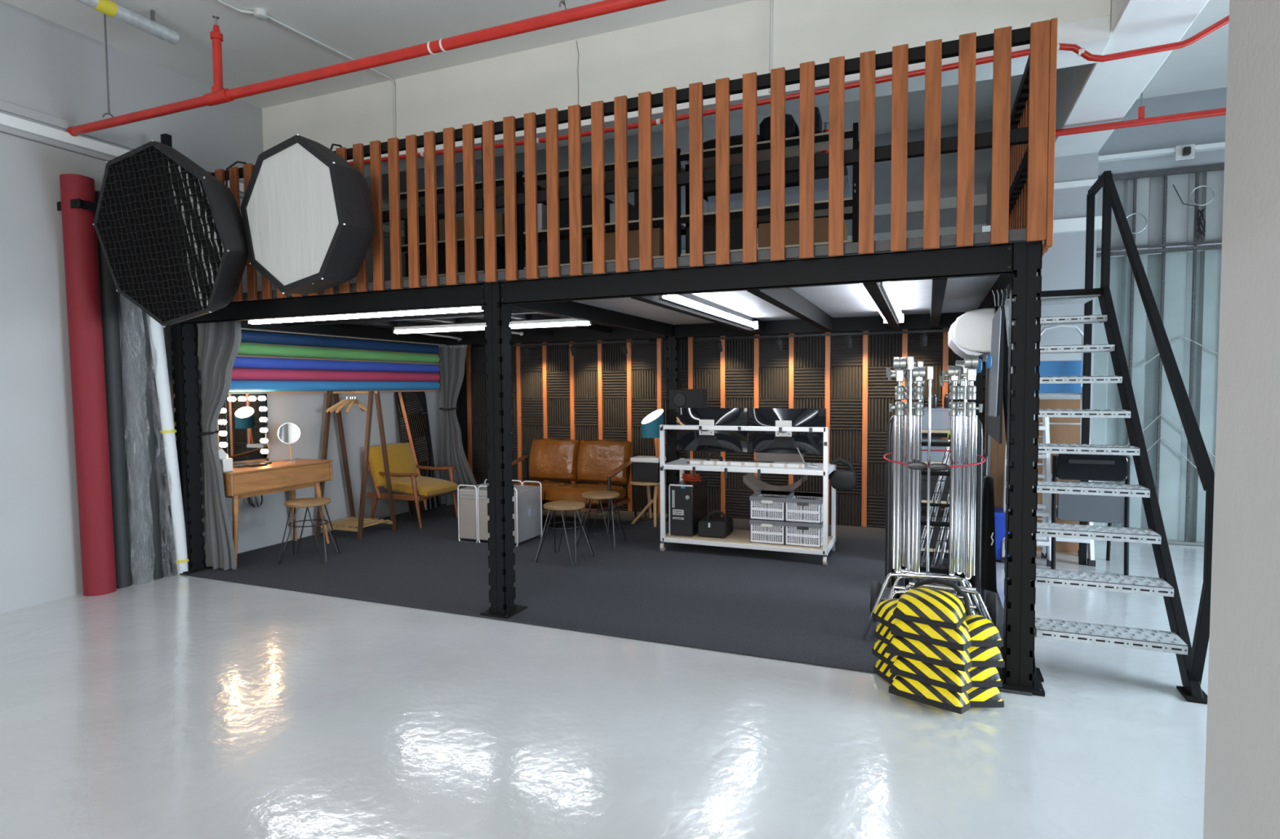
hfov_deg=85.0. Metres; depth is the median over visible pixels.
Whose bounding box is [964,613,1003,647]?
sandbag
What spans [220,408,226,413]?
bulb socket
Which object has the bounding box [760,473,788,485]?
tile
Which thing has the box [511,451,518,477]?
tile
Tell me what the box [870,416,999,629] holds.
hand truck
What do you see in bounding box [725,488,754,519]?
tile
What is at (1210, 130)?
wall
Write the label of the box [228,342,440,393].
board
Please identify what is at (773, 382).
tile
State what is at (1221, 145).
trim
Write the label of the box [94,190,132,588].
roll
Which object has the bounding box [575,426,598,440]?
tile
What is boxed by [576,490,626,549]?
stool
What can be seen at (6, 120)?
trim
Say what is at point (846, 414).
tile
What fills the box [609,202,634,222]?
metal box
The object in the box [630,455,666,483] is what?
media box
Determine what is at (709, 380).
tile
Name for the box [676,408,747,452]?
monitor
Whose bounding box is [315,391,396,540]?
clothes rack
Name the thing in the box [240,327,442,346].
board
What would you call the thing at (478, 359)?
tile
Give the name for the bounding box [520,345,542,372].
tile
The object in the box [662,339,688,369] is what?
tile
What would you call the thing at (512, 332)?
rail
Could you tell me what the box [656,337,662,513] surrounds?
strip
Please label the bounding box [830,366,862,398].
tile
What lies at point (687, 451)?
speaker stand
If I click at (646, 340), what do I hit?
track
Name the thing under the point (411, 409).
mirror
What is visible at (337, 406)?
clothes hanger
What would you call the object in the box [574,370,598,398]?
tile
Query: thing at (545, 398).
strip
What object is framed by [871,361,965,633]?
stand
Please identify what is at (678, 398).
speaker
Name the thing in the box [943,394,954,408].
canister
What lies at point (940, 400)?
tile
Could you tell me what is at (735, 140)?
camera bag
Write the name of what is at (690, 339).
strip
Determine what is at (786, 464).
socket
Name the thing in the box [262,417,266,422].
bulb socket
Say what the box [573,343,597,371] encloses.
tile
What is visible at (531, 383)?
tile
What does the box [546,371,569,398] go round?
tile
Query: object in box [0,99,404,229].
trim
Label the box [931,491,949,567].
light pole
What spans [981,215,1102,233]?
trim
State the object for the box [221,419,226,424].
bulb socket
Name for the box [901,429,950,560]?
storage rack
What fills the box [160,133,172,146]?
upright
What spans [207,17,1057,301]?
loft railing
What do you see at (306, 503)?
stool
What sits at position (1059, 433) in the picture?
plywood sheet
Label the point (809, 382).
tile
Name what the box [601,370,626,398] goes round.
tile
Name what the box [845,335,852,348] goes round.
spotlight
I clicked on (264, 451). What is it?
bulb socket
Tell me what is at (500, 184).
shelving unit
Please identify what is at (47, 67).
wall
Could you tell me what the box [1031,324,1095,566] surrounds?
step ladder
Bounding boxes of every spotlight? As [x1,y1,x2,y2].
[523,346,530,357]
[569,344,577,355]
[620,342,627,355]
[715,339,722,352]
[775,337,782,351]
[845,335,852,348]
[920,332,927,346]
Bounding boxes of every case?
[404,215,444,244]
[404,245,505,276]
[537,237,592,266]
[559,196,613,227]
[634,188,663,220]
[686,222,742,253]
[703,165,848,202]
[920,508,949,549]
[921,469,950,501]
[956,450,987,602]
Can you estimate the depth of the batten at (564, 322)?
6.35 m
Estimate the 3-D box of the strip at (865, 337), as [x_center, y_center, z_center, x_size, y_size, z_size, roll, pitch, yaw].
[2.352,-0.017,7.293,0.052,2.288,0.045,1,3,22]
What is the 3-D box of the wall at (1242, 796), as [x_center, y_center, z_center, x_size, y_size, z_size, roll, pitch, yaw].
[0.414,-0.505,-1.248,0.254,4.120,6.640,1,3,22]
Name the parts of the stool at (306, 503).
hairpin leg, hairpin leg, seat, hairpin leg, hairpin leg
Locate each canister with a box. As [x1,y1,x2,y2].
[915,396,924,408]
[931,394,937,408]
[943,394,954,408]
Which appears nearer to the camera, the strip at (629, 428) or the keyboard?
the keyboard
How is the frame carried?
on the carpet
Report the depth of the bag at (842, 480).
6.13 m
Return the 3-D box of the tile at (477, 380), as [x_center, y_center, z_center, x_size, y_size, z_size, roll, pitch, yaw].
[-2.064,-0.441,9.098,0.328,0.334,0.034,1,3,22]
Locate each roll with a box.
[59,173,116,596]
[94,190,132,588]
[141,309,163,580]
[146,313,189,574]
[146,316,177,577]
[229,380,440,391]
[231,368,440,381]
[232,356,440,373]
[237,342,439,363]
[240,330,439,354]
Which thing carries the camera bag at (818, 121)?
on the shelving unit at (851, 141)
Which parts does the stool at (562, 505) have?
hairpin leg, hairpin leg, seat, hairpin leg, hairpin leg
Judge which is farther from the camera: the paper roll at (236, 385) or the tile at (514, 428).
the tile at (514, 428)
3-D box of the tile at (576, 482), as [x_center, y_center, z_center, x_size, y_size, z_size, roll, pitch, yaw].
[-0.642,0.923,8.580,0.328,0.334,0.034,1,3,22]
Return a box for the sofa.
[511,438,637,533]
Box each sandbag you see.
[871,640,897,666]
[872,598,899,628]
[874,622,894,645]
[874,659,897,684]
[886,635,972,671]
[888,675,970,714]
[889,656,972,693]
[890,618,972,651]
[893,577,971,630]
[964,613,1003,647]
[967,687,1004,707]
[968,646,1004,667]
[968,666,1002,687]
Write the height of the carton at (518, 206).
0.310 m
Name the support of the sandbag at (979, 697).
on the floor
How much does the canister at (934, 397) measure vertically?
0.112 m
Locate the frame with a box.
[170,228,1044,697]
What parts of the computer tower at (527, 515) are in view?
panel, handle frame, handle frame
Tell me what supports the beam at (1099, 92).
attached to the wall at (1242, 796)
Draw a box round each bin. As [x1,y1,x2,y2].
[921,437,947,462]
[922,407,950,430]
[994,507,1009,560]
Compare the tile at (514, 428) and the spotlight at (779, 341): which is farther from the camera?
the tile at (514, 428)
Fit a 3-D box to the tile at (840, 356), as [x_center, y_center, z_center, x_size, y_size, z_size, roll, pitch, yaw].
[2.171,-0.726,7.336,0.328,0.334,0.034,1,3,22]
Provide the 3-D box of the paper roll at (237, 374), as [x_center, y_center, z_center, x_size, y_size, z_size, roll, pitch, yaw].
[-3.117,-0.458,7.332,0.104,0.104,3.110,1,3,22]
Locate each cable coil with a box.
[680,473,701,481]
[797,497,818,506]
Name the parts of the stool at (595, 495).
hairpin leg, hairpin leg, seat, hairpin leg, hairpin leg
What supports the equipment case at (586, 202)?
on the shelving unit at (657, 162)
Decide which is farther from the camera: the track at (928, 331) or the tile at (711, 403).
the tile at (711, 403)
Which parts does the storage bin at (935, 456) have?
lid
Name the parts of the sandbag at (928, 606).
bag handle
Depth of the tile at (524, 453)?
8.89 m
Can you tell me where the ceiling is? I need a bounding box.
[0,0,1229,184]
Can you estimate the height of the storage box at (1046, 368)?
0.270 m
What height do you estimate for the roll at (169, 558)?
2.822 m
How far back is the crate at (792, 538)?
5.89 m
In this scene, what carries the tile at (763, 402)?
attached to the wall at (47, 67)
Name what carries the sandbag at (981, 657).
on the sandbag at (980, 677)
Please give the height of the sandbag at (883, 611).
0.132 m
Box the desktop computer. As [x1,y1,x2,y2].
[668,479,706,536]
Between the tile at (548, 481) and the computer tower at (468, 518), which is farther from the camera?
the tile at (548, 481)
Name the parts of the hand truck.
frame post, toe frame, plate, frame post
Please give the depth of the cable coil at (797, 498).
6.12 m
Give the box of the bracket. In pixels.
[57,198,97,211]
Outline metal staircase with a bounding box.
[1002,170,1214,704]
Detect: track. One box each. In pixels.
[511,339,648,346]
[696,329,949,340]
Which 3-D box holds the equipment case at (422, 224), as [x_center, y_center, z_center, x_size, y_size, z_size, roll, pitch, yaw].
[-2.259,-2.017,7.506,0.380,0.340,0.370,1,3,22]
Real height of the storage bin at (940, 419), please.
0.174 m
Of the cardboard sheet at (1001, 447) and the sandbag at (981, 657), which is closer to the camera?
the sandbag at (981, 657)
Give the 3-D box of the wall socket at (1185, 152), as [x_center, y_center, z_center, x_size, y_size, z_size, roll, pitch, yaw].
[4.882,-2.398,6.240,0.140,0.130,0.068,1,3,22]
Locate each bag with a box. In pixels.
[697,510,733,537]
[702,134,762,149]
[759,114,799,141]
[814,106,822,133]
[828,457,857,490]
[981,475,996,593]
[987,288,1007,417]
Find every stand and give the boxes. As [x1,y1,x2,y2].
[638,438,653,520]
[674,409,689,473]
[861,356,955,639]
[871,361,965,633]
[893,364,976,614]
[900,366,976,609]
[909,354,1003,655]
[946,359,985,617]
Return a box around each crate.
[749,489,792,521]
[749,519,785,545]
[784,491,822,524]
[784,521,822,547]
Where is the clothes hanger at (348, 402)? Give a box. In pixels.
[335,390,353,413]
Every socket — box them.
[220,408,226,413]
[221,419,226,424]
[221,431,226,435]
[222,442,227,447]
[230,396,235,401]
[240,396,246,401]
[250,395,256,400]
[260,395,266,400]
[261,406,266,411]
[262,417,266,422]
[262,427,267,432]
[262,438,267,443]
[262,448,268,453]
[783,462,788,467]
[1175,143,1195,160]
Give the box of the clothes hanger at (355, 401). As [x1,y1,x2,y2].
[346,390,364,413]
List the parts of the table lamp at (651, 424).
lamp shade, stem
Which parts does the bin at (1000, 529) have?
bin lid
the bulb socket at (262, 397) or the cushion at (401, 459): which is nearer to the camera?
the bulb socket at (262, 397)
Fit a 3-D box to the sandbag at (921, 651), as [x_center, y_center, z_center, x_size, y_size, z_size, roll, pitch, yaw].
[1.385,1.075,3.312,0.365,0.137,0.226,2,4,40]
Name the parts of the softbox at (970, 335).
casing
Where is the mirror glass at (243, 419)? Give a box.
[226,401,262,457]
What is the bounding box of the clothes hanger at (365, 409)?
[325,390,367,413]
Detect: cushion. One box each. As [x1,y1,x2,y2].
[368,442,417,487]
[383,475,458,497]
[511,480,570,502]
[528,438,580,481]
[545,483,626,506]
[577,440,631,484]
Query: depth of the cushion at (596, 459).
7.63 m
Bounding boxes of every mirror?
[215,393,271,467]
[276,422,301,462]
[394,391,439,514]
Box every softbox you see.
[92,139,248,327]
[239,133,375,294]
[947,307,995,361]
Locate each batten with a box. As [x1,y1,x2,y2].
[246,306,485,324]
[391,318,594,333]
[660,294,758,329]
[859,283,887,323]
[880,281,903,323]
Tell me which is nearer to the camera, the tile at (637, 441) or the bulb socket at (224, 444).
the bulb socket at (224, 444)
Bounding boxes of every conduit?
[216,0,395,137]
[768,0,773,93]
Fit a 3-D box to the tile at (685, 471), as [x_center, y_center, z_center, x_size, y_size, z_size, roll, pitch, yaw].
[0.415,0.599,8.127,0.328,0.334,0.034,1,3,22]
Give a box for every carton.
[518,205,525,231]
[537,203,546,230]
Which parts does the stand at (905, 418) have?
leg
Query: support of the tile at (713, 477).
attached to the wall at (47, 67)
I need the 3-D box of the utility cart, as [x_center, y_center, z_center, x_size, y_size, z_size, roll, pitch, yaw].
[0.971,0.619,6.279,1.475,1.153,0.628,1,3,22]
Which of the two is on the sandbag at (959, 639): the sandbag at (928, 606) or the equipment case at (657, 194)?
the sandbag at (928, 606)
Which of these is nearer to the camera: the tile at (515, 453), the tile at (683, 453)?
the tile at (683, 453)
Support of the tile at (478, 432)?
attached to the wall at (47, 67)
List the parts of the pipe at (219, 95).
hanger rod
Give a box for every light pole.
[920,434,950,552]
[920,448,950,566]
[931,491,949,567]
[937,513,949,567]
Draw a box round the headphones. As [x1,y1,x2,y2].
[706,452,722,461]
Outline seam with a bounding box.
[576,41,578,104]
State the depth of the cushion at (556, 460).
7.86 m
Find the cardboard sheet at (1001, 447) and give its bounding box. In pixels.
[996,434,1009,507]
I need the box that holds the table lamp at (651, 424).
[641,408,663,457]
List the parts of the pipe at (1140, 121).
hanger rod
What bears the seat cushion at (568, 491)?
on the sofa
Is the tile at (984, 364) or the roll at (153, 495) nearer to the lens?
the roll at (153, 495)
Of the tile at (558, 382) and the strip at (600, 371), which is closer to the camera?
the strip at (600, 371)
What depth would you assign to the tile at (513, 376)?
8.91 m
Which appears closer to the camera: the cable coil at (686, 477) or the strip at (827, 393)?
the cable coil at (686, 477)
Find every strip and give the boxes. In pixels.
[466,345,473,473]
[515,342,523,482]
[542,342,548,481]
[568,341,575,484]
[597,340,604,484]
[626,339,632,511]
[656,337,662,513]
[688,337,693,474]
[720,335,725,516]
[754,334,759,493]
[788,333,794,491]
[824,332,831,524]
[861,330,868,527]
[901,329,907,403]
[940,328,948,510]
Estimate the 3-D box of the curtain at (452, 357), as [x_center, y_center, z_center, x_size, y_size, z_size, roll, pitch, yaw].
[-2.281,0.057,8.758,0.630,2.077,0.139,1,3,21]
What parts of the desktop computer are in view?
panel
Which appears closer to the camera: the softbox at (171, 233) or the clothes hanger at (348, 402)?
the softbox at (171, 233)
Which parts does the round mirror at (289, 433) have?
stem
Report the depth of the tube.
4.69 m
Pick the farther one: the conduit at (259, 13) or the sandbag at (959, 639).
the conduit at (259, 13)
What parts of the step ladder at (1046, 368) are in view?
leg, rail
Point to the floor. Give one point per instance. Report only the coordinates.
(179, 706)
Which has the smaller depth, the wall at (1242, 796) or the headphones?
the wall at (1242, 796)
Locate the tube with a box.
[75,0,179,44]
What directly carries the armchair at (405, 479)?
on the carpet
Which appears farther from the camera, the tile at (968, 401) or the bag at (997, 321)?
the tile at (968, 401)
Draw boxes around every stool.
[277,497,339,564]
[535,500,594,566]
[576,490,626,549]
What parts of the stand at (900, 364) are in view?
head knob, block knob, collar knob, leg, leg, boom arm, leg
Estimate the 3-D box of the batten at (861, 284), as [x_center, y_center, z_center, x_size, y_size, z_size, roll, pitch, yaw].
[1.741,-0.845,5.120,0.050,0.080,2.462,1,3,22]
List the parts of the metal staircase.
foot plate, handrail post, handrail post, handrail, foot plate, handrail post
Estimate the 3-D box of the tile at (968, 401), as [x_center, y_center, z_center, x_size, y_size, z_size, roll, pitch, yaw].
[3.236,-0.040,6.931,0.328,0.334,0.034,1,3,22]
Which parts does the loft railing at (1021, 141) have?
rail post, rail, rail, rail, rail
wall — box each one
[0,0,462,613]
[462,87,1226,263]
[1203,0,1279,838]
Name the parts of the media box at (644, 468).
lid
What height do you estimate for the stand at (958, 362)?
1.621 m
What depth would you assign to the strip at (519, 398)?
8.87 m
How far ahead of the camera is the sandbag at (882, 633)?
3.52 m
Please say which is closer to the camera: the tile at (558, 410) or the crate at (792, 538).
the crate at (792, 538)
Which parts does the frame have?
post, plate, post, post, plate, post, post, plate, post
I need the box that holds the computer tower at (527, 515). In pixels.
[512,480,542,546]
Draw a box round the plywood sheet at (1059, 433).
[990,399,1080,553]
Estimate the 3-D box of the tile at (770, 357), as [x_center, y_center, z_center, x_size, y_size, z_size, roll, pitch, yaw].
[1.465,-0.734,7.627,0.328,0.334,0.034,1,3,22]
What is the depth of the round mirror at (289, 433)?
6.57 m
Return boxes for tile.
[469,346,486,373]
[471,373,487,398]
[471,399,487,424]
[471,424,488,450]
[471,449,488,475]
[473,475,488,484]
[510,346,516,372]
[510,372,516,398]
[511,399,517,425]
[511,425,517,451]
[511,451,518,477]
[511,477,518,483]
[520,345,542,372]
[520,372,542,398]
[520,399,543,425]
[521,425,543,451]
[521,451,530,477]
[522,477,543,481]
[546,344,569,371]
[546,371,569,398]
[547,399,570,426]
[547,425,570,439]
[547,480,571,484]
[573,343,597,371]
[573,399,598,426]
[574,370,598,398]
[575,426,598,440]
[575,481,599,484]
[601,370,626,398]
[602,342,626,370]
[602,426,627,440]
[603,399,626,426]
[603,483,627,511]
[631,341,657,369]
[631,369,657,398]
[631,399,657,426]
[632,426,655,456]
[632,485,657,512]
[661,369,688,398]
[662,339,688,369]
[662,399,667,425]
[664,429,686,457]
[665,456,686,484]
[665,484,667,513]
[692,339,720,368]
[693,368,720,398]
[693,450,720,457]
[693,457,720,487]
[706,399,720,408]
[706,486,720,516]
[724,368,754,398]
[724,431,754,458]
[725,338,754,368]
[725,399,754,426]
[725,457,754,488]
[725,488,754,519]
[759,337,788,368]
[759,367,788,398]
[759,398,788,408]
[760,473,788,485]
[793,367,825,398]
[794,336,825,367]
[794,398,824,408]
[794,461,822,493]
[795,491,822,511]
[803,453,822,461]
[829,462,862,494]
[829,493,862,526]
[830,334,862,366]
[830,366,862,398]
[830,398,862,431]
[830,430,862,462]
[866,431,886,463]
[866,462,885,496]
[866,494,885,528]
[867,365,897,398]
[867,398,901,431]
[868,333,902,366]
[906,398,942,407]
[907,332,942,364]
[911,364,942,398]
[947,364,984,394]
[948,346,984,364]
[954,400,983,427]
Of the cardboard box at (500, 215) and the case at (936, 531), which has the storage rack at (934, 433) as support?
the case at (936, 531)
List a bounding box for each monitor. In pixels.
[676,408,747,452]
[748,408,826,454]
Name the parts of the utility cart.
rail, rail, rail, power strip, rail, rail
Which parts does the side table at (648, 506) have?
leg, leg, leg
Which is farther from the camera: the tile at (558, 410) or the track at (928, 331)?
the tile at (558, 410)
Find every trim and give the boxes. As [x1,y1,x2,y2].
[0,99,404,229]
[0,112,404,238]
[0,130,404,242]
[346,15,1110,177]
[458,328,949,528]
[524,223,986,266]
[682,193,986,226]
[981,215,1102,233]
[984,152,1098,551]
[1053,178,1097,189]
[1098,142,1225,162]
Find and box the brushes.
[234,462,267,468]
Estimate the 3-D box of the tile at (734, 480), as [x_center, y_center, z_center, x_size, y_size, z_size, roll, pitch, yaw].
[1.122,0.608,7.836,0.328,0.334,0.034,1,3,22]
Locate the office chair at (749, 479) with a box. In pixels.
[742,453,806,533]
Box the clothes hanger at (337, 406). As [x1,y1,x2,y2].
[329,390,367,413]
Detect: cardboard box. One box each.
[438,212,505,240]
[604,227,663,260]
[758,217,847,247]
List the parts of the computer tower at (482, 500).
handle frame, drive door, panel, drive door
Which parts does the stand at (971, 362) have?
leg, block knob, collar knob, head knob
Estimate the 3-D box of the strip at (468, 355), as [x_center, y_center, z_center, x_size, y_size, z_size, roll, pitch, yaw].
[-2.239,-0.073,9.185,0.052,2.288,0.045,1,3,22]
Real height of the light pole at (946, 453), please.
0.835 m
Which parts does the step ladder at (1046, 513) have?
leg, rail, leg, rail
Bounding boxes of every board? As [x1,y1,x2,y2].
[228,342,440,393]
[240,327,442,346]
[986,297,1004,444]
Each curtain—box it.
[194,320,241,570]
[438,344,476,506]
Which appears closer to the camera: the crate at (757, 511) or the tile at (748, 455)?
the crate at (757, 511)
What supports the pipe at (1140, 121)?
hanging from the ceiling
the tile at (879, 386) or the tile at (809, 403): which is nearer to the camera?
the tile at (879, 386)
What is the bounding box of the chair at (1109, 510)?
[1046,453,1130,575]
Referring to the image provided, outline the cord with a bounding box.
[883,449,986,471]
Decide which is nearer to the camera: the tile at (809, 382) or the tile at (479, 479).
the tile at (809, 382)
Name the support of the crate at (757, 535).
on the utility cart
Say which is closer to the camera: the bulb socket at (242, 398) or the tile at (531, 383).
the bulb socket at (242, 398)
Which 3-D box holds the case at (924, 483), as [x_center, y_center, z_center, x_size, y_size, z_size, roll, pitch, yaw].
[2.486,0.541,5.866,0.460,0.230,0.340,1,3,22]
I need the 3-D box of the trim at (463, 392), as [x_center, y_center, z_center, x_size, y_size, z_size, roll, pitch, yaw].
[0.524,-0.196,8.104,6.350,2.620,0.075,1,3,22]
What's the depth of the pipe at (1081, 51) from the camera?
4.27 m
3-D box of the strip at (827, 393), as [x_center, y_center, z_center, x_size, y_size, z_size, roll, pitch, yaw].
[1.999,-0.021,7.439,0.052,2.288,0.045,1,3,22]
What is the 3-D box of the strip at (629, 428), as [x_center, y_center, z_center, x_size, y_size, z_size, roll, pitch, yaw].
[-0.120,-0.047,8.312,0.052,2.288,0.045,1,3,22]
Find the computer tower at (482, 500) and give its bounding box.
[477,480,522,543]
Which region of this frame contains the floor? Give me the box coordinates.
[0,540,1209,838]
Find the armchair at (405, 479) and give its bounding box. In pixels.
[363,442,458,528]
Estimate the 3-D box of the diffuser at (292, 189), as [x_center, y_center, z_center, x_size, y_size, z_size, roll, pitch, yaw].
[-2.222,-1.300,4.450,0.943,0.942,0.027,1,3,27]
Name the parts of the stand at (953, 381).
leg, leg, head knob, block knob, collar knob, boom arm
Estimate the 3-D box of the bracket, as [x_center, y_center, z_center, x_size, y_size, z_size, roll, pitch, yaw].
[-3.914,-1.542,5.287,0.260,0.060,0.735,1,3,22]
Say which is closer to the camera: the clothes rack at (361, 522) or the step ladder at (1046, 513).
the step ladder at (1046, 513)
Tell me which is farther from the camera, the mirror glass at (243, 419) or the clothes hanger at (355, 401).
the clothes hanger at (355, 401)
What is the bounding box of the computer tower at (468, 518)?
[457,479,488,542]
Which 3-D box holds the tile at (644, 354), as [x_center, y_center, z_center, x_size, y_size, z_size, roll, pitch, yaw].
[0.052,-0.751,8.209,0.328,0.334,0.034,1,3,22]
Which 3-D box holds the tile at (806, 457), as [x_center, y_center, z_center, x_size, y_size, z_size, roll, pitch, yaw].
[1.826,0.280,7.529,0.328,0.334,0.034,1,3,22]
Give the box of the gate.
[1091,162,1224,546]
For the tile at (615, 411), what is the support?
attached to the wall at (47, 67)
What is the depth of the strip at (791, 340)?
7.54 m
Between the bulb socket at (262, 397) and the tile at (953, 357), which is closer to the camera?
the bulb socket at (262, 397)
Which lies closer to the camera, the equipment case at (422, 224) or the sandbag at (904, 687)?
the sandbag at (904, 687)
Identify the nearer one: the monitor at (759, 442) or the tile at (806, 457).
the monitor at (759, 442)
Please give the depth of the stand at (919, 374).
3.88 m
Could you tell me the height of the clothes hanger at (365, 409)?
0.226 m
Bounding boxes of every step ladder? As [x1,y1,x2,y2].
[1000,417,1051,567]
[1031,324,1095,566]
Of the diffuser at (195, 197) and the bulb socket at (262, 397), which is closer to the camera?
the diffuser at (195, 197)
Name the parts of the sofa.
arm, leg, frame, leg, arm, leg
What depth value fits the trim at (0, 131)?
4.99 m
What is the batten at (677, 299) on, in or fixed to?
attached to the frame
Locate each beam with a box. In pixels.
[262,0,1111,151]
[1054,0,1208,157]
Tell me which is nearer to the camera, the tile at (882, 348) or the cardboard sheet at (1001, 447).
the cardboard sheet at (1001, 447)
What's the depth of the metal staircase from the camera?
3.96 m
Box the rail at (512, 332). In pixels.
[418,329,523,341]
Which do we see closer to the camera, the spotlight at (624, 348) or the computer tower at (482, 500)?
the computer tower at (482, 500)
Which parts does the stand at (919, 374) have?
head knob, boom arm, leg, leg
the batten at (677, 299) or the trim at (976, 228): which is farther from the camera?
the trim at (976, 228)
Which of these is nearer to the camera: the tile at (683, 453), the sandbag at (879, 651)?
the sandbag at (879, 651)
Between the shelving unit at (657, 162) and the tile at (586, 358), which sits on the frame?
the shelving unit at (657, 162)
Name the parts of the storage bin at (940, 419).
lid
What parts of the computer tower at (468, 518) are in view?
drive door, drive door, handle frame, panel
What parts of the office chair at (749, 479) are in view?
backrest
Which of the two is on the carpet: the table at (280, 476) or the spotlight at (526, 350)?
the table at (280, 476)
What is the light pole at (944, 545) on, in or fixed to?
on the tray at (906, 581)
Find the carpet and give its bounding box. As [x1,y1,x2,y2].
[179,503,1032,696]
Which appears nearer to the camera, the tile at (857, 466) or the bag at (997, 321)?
the bag at (997, 321)
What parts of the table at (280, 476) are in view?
leg, drawer, leg, leg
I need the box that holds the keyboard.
[724,459,773,462]
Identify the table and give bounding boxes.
[222,458,333,567]
[630,480,660,527]
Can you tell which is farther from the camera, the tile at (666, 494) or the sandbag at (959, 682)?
the tile at (666, 494)
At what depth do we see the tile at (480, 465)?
9.16 m
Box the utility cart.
[659,424,836,565]
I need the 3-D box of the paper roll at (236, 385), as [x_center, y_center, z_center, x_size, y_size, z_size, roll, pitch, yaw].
[-3.116,-0.354,7.337,0.104,0.104,3.110,1,3,22]
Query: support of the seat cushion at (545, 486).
on the sofa
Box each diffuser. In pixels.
[168,161,223,309]
[246,142,338,285]
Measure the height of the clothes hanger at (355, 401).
0.226 m
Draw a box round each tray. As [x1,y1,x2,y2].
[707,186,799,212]
[814,175,852,200]
[904,564,967,586]
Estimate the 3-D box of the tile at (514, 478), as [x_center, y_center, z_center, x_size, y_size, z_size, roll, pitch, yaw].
[-1.701,0.910,9.016,0.328,0.334,0.034,1,3,22]
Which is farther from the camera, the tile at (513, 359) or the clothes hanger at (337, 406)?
the tile at (513, 359)
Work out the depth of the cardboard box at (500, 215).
7.06 m
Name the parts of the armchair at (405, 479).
post, leg, rail, arm, leg, arm, rail, leg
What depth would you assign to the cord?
3.81 m
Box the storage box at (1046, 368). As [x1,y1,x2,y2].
[1034,360,1081,393]
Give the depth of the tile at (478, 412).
9.13 m
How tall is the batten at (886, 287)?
0.080 m
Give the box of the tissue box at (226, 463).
[217,448,232,472]
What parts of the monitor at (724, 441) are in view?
mount plate, port panel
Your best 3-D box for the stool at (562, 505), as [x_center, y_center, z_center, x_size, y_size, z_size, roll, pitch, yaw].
[-0.651,0.973,6.035,0.394,0.494,0.394,1,3,22]
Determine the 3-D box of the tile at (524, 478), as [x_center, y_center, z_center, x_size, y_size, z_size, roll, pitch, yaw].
[-1.348,0.914,8.871,0.328,0.334,0.034,1,3,22]
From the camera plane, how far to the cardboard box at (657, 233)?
6.42 m
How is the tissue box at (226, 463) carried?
on the table at (280, 476)
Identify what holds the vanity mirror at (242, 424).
on the table at (280, 476)
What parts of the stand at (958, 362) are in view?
leg, leg, head knob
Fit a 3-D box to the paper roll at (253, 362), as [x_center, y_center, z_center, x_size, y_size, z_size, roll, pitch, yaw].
[-3.118,-0.565,7.327,0.104,0.104,3.110,1,3,22]
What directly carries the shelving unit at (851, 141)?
on the frame
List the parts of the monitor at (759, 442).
mount plate, port panel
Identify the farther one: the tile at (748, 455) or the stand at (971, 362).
the tile at (748, 455)
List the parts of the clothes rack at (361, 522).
leg, rail, leg, rail, leg, rail, leg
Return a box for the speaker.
[668,389,706,409]
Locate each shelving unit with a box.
[400,171,542,279]
[518,155,689,270]
[676,122,859,257]
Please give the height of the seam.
0.500 m
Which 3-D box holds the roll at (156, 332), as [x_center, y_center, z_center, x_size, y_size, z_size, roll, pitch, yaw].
[-3.789,-0.051,5.570,0.128,2.639,0.298,1,3,22]
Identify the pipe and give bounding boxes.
[66,0,666,136]
[347,14,1229,165]
[1055,91,1226,136]
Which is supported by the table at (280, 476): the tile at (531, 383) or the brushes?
the brushes
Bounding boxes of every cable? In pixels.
[248,495,262,507]
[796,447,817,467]
[1172,184,1205,239]
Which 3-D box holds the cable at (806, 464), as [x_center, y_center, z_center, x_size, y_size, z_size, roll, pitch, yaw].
[1.395,0.265,5.975,0.108,0.279,0.260,-2,3,-28]
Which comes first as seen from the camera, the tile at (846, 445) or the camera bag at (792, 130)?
the camera bag at (792, 130)
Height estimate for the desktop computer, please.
0.467 m
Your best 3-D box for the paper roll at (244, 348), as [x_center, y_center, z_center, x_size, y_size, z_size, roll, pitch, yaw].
[-3.119,-0.685,7.322,0.104,0.104,3.110,1,3,22]
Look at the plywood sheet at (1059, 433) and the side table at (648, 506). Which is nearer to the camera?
the plywood sheet at (1059, 433)
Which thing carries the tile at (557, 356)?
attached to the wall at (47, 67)
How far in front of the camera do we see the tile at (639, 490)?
8.30 m
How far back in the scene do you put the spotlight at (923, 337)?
6.53 m
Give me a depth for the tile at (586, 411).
8.53 m
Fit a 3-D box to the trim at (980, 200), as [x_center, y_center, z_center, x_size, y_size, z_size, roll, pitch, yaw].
[0.540,-2.226,8.149,6.300,0.110,0.030,1,3,22]

